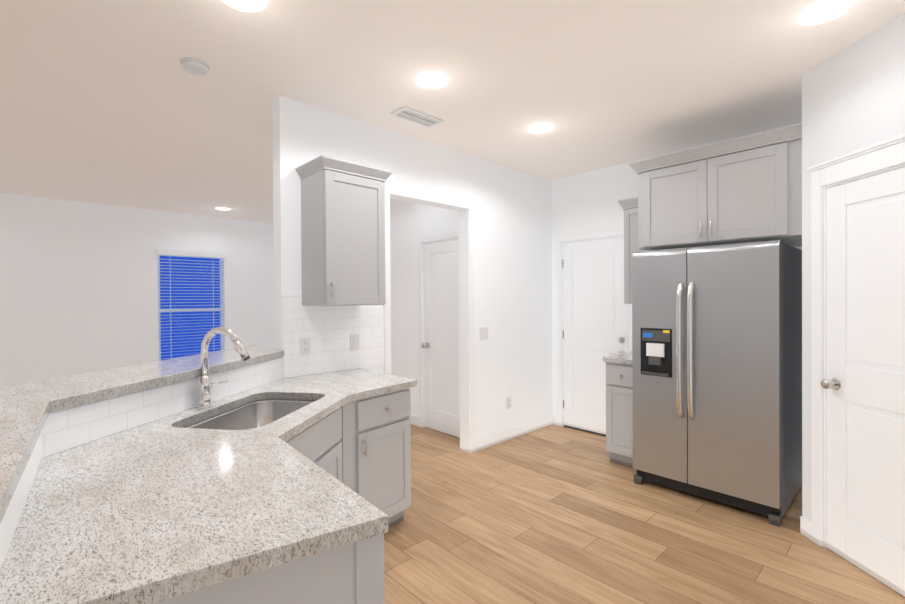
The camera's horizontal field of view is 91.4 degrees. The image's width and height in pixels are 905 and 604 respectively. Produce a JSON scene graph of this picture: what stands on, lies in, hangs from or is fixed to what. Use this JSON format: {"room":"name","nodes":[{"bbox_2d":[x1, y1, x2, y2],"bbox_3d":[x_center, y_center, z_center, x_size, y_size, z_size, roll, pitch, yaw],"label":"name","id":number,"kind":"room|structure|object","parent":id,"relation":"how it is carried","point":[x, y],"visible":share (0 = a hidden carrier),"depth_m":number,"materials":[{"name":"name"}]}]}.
{"room":"kitchen","nodes":[
{"label":"kitchen","id":0,"kind":"room"},
{"bbox_2d":[0,193,274,387],"bbox_3d":[-5.422,0.050,5.472,6.820,2.740,0.120,-1,1,-43],"label":"wall","id":1,"kind":"structure","parent":0,"point":[78,288],"depth_m":5.99,"materials":[{"name":"white paint"}]},
{"bbox_2d":[158,255,223,360],"bbox_3d":[-4.002,0.140,6.795,0.920,1.740,0.148,-1,1,-43],"label":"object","id":2,"kind":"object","parent":1,"relation":"in","point":[182,334],"depth_m":6.81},
{"bbox_2d":[156,249,226,358],"bbox_3d":[-3.976,0.103,6.767,0.940,1.746,0.121,-1,1,-43],"label":"window blinds","id":3,"kind":"object","parent":2,"relation":"attached to","point":[189,253],"visible":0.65,"depth_m":6.74,"materials":[{"name":"white plastic"}]},
{"bbox_2d":[45,358,276,456],"bbox_3d":[-1.267,0.888,2.212,1.144,1.055,1.030,-1,1,-43],"label":"wall","id":4,"kind":"structure","parent":0,"point":[149,389],"depth_m":1.83,"materials":[{"name":"white paint"}]},
{"bbox_2d":[0,345,283,523],"bbox_3d":[-1.220,0.339,1.803,1.625,0.042,2.360,-1,1,-43],"label":"bar","id":5,"kind":"object","parent":4,"relation":"on","point":[26,409],"visible":0.9,"depth_m":1.62,"materials":[{"name":"grey stone"}]},
{"bbox_2d":[272,96,552,439],"bbox_3d":[-0.034,0.024,3.964,3.070,2.740,0.120,-1,1,-43],"label":"wall","id":6,"kind":"structure","parent":0,"point":[513,258],"depth_m":4.20,"materials":[{"name":"white paint"}]},
{"bbox_2d":[0,295,383,570],"bbox_3d":[-0.650,0.226,2.060,2.023,0.538,1.794,-1,1,-43],"label":"tile backsplash","id":7,"kind":"structure","parent":6,"relation":"attached to","point":[328,332],"depth_m":2.34,"materials":[{"name":"white tile"}]},
{"bbox_2d":[300,337,309,355],"bbox_3d":[-0.987,0.298,2.959,0.072,0.116,0.008,-1,1,-43],"label":"outlet","id":8,"kind":"object","parent":7,"relation":"attached to","point":[304,346],"visible":1,"depth_m":2.96,"materials":[{"name":"white plastic"}]},
{"bbox_2d":[350,334,358,350],"bbox_3d":[-0.710,0.294,3.220,0.072,0.116,0.010,-1,1,-43],"label":"outlet","id":9,"kind":"object","parent":7,"relation":"attached to","point":[354,341],"visible":1,"depth_m":3.21,"materials":[{"name":"white plastic"}]},
{"bbox_2d":[295,155,392,305],"bbox_3d":[-0.721,-0.433,2.973,0.522,0.909,0.369,-1,1,-43],"label":"upper cabinet","id":10,"kind":"object","parent":6,"relation":"attached to","point":[343,231],"visible":1,"depth_m":2.84,"materials":[{"name":"grey wood"}]},
{"bbox_2d":[383,185,475,452],"bbox_3d":[-0.209,0.243,3.799,1.007,2.306,0.152,-1,1,-43],"label":"trim","id":11,"kind":"structure","parent":6,"relation":"attached to","point":[465,210],"depth_m":4.06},
{"bbox_2d":[480,327,487,339],"bbox_3d":[0.300,0.300,4.189,0.118,0.116,0.010,-1,1,-43],"label":"light switch","id":12,"kind":"object","parent":6,"relation":"attached to","point":[483,333],"visible":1,"depth_m":4.19,"materials":[{"name":"white plastic"}]},
{"bbox_2d":[506,397,510,408],"bbox_3d":[0.566,1.016,4.443,0.072,0.116,0.008,-1,1,-43],"label":"outlet","id":13,"kind":"object","parent":6,"relation":"attached to","point":[508,402],"visible":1,"depth_m":4.44,"materials":[{"name":"white plastic"}]},
{"bbox_2d":[476,415,555,451],"bbox_3d":[0.678,1.332,4.537,1.274,0.105,0.030,-1,1,-43],"label":"baseboard","id":14,"kind":"structure","parent":6,"relation":"attached to","point":[527,428],"depth_m":4.49,"materials":[{"name":"white wood"}]},
{"bbox_2d":[390,199,457,426],"bbox_3d":[-1.340,0.017,6.033,0.120,2.740,4.680,-1,1,-43],"label":"wall","id":15,"kind":"structure","parent":0,"point":[411,223],"depth_m":5.06,"materials":[{"name":"white paint"}]},
{"bbox_2d":[410,415,418,425],"bbox_3d":[-1.668,1.335,6.302,0.014,0.105,3.780,-1,1,-43],"label":"baseboard","id":16,"kind":"structure","parent":15,"relation":"attached to","point":[414,419],"depth_m":4.98,"materials":[{"name":"white wood"}]},
{"bbox_2d":[418,231,457,427],"bbox_3d":[-0.054,0.339,4.654,0.116,2.100,0.830,-1,1,-43],"label":"door frame","id":17,"kind":"structure","parent":15,"relation":"attached to","point":[436,238],"depth_m":4.88,"materials":[{"name":"white wood"}]},
{"bbox_2d":[421,239,459,437],"bbox_3d":[-0.097,0.371,4.614,0.112,2.013,0.680,-1,1,-43],"label":"hall door","id":18,"kind":"structure","parent":15,"relation":"in","point":[440,345],"depth_m":4.67,"materials":[{"name":"white paint"}]},
{"bbox_2d":[0,0,904,222],"bbox_3d":[-1.831,-1.372,2.385,8.060,0.100,9.540,-1,1,-43],"label":"ceiling","id":19,"kind":"structure","parent":0,"point":[110,102],"depth_m":2.67,"materials":[{"name":"paint"}]},
{"bbox_2d":[181,57,208,74],"bbox_3d":[-1.432,-1.306,2.460,0.136,0.036,0.136,-1,1,-43],"label":"smoke detector","id":20,"kind":"object","parent":19,"relation":"attached to","point":[195,66],"visible":0.98,"depth_m":2.43,"materials":[{"name":"white plastic"}]},
{"bbox_2d":[215,207,230,210],"bbox_3d":[-3.293,-1.336,6.344,0.196,0.008,0.196,-1,1,-43],"label":"recessed light","id":21,"kind":"object","parent":19,"relation":"in","point":[222,208],"visible":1,"depth_m":6.32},
{"bbox_2d":[222,0,266,11],"bbox_3d":[-0.909,-1.320,1.908,0.196,0.008,0.196,-1,1,-43],"label":"recessed light","id":22,"kind":"object","parent":19,"relation":"in","point":[251,5],"visible":1,"depth_m":1.96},
{"bbox_2d":[391,106,443,127],"bbox_3d":[-0.252,-1.333,3.192,0.360,0.011,0.160,-1,1,-43],"label":"ceiling vent","id":23,"kind":"object","parent":19,"relation":"in","point":[415,116],"visible":0.98,"depth_m":3.18,"materials":[{"name":"white plastic"}]},
{"bbox_2d":[415,71,447,88],"bbox_3d":[-0.125,-1.331,2.651,0.196,0.008,0.196,-1,1,-43],"label":"recessed light","id":24,"kind":"object","parent":19,"relation":"in","point":[431,79],"visible":0.98,"depth_m":2.65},
{"bbox_2d":[528,123,553,133],"bbox_3d":[0.681,-1.342,3.414,0.196,0.008,0.196,-1,1,-43],"label":"recessed light","id":25,"kind":"object","parent":19,"relation":"in","point":[538,128],"visible":0.98,"depth_m":3.41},
{"bbox_2d":[797,0,852,24],"bbox_3d":[1.711,-1.339,2.035,0.196,0.008,0.196,-1,1,-43],"label":"recessed light","id":26,"kind":"object","parent":19,"relation":"in","point":[821,11],"visible":0.98,"depth_m":2.04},
{"bbox_2d":[384,424,904,603],"bbox_3d":[-1.811,1.468,2.407,8.060,0.100,9.540,-1,1,-43],"label":"floor","id":27,"kind":"structure","parent":0,"point":[553,514],"depth_m":2.58,"materials":[{"name":"brown wood"}]},
{"bbox_2d":[153,512,396,603],"bbox_3d":[-0.762,0.983,1.217,0.682,0.872,1.066,-1,1,-43],"label":"base cabinet","id":28,"kind":"object","parent":27,"relation":"on","point":[352,573],"depth_m":0.97,"materials":[{"name":"grey wood"}]},
{"bbox_2d":[286,401,392,515],"bbox_3d":[-0.656,0.976,2.014,0.570,0.872,0.463,-1,1,-43],"label":"base cabinet","id":29,"kind":"object","parent":27,"relation":"on","point":[361,447],"depth_m":2.46,"materials":[{"name":"grey wood"}]},
{"bbox_2d":[353,388,410,523],"bbox_3d":[-0.632,0.970,2.775,0.562,0.872,0.621,-1,1,-43],"label":"base cabinet","id":30,"kind":"object","parent":27,"relation":"on","point":[397,403],"depth_m":2.71,"materials":[{"name":"grey wood"}]},
{"bbox_2d":[0,368,416,603],"bbox_3d":[-0.662,0.518,1.919,1.814,0.040,1.982,-1,1,-43],"label":"countertop","id":31,"kind":"structure","parent":30,"relation":"on","point":[164,508],"depth_m":1.08,"materials":[{"name":"grey stone"}]},
{"bbox_2d":[198,327,250,408],"bbox_3d":[-1.083,0.307,2.087,0.183,0.382,0.241,-1,1,-43],"label":"gooseneck faucet","id":32,"kind":"object","parent":31,"relation":"on","point":[206,386],"visible":1,"depth_m":2.08,"materials":[{"name":"silver metal"}]},
{"bbox_2d":[185,399,315,429],"bbox_3d":[-0.918,0.647,2.089,0.434,0.212,0.704,0,0,9],"label":"undermount sink","id":33,"kind":"object","parent":31,"relation":"in","point":[256,414],"visible":0.1,"depth_m":2.38,"materials":[{"name":"silver metal"}]},
{"bbox_2d":[603,351,632,467],"bbox_3d":[1.646,0.925,3.903,0.726,0.915,0.320,-1,1,-43],"label":"base cabinet","id":34,"kind":"object","parent":27,"relation":"on","point":[619,421],"visible":0.48,"depth_m":3.70,"materials":[{"name":"grey wood"}]},
{"bbox_2d":[632,240,801,526],"bbox_3d":[1.976,0.497,3.315,0.932,1.775,0.917,-1,1,-43],"label":"refrigerator","id":35,"kind":"object","parent":27,"relation":"on","point":[717,368],"visible":0.96,"depth_m":2.99,"materials":[{"name":"silver metal"}]},
{"bbox_2d":[551,122,801,415],"bbox_3d":[2.712,0.009,3.383,0.120,2.740,4.740,-1,1,-43],"label":"wall","id":36,"kind":"structure","parent":0,"point":[584,203],"depth_m":4.66,"materials":[{"name":"white paint"}]},
{"bbox_2d":[556,229,631,436],"bbox_3d":[1.505,0.328,4.636,0.116,2.100,0.880,-1,1,-43],"label":"door frame","id":37,"kind":"structure","parent":36,"relation":"attached to","point":[561,240],"depth_m":4.88,"materials":[{"name":"white wood"}]},
{"bbox_2d":[562,237,628,434],"bbox_3d":[1.466,0.356,4.604,0.097,2.005,0.736,-1,1,-43],"label":"door","id":38,"kind":"structure","parent":36,"relation":"in","point":[595,317],"depth_m":4.63,"materials":[{"name":"white paint"}]},
{"bbox_2d":[618,197,647,303],"bbox_3d":[1.757,-0.455,4.025,0.369,0.939,0.346,-1,1,-43],"label":"upper cabinet","id":39,"kind":"object","parent":36,"relation":"attached to","point":[629,207],"visible":0.19,"depth_m":3.98,"materials":[{"name":"grey wood"}]},
{"bbox_2d":[629,123,801,250],"bbox_3d":[2.049,-0.746,3.339,0.883,0.660,1.061,-1,1,-43],"label":"upper cabinet","id":40,"kind":"object","parent":36,"relation":"attached to","point":[745,189],"visible":0.96,"depth_m":2.99,"materials":[{"name":"grey wood"}]},
{"bbox_2d":[802,13,904,546],"bbox_3d":[2.215,0.029,1.147,0.120,2.740,3.000,0,0,-2],"label":"wall","id":41,"kind":"structure","parent":0,"point":[853,97],"depth_m":2.38,"materials":[{"name":"white paint"}]},
{"bbox_2d":[807,134,904,547],"bbox_3d":[2.147,0.308,2.147,0.134,2.168,0.854,0,0,-2],"label":"door frame","id":42,"kind":"structure","parent":41,"relation":"attached to","point":[884,155],"depth_m":2.50,"materials":[{"name":"white wood"}]},
{"bbox_2d":[821,167,904,596],"bbox_3d":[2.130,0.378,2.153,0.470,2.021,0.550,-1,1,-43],"label":"pantry door","id":43,"kind":"structure","parent":41,"relation":"in","point":[863,383],"depth_m":2.25,"materials":[{"name":"white paint"}]}
]}

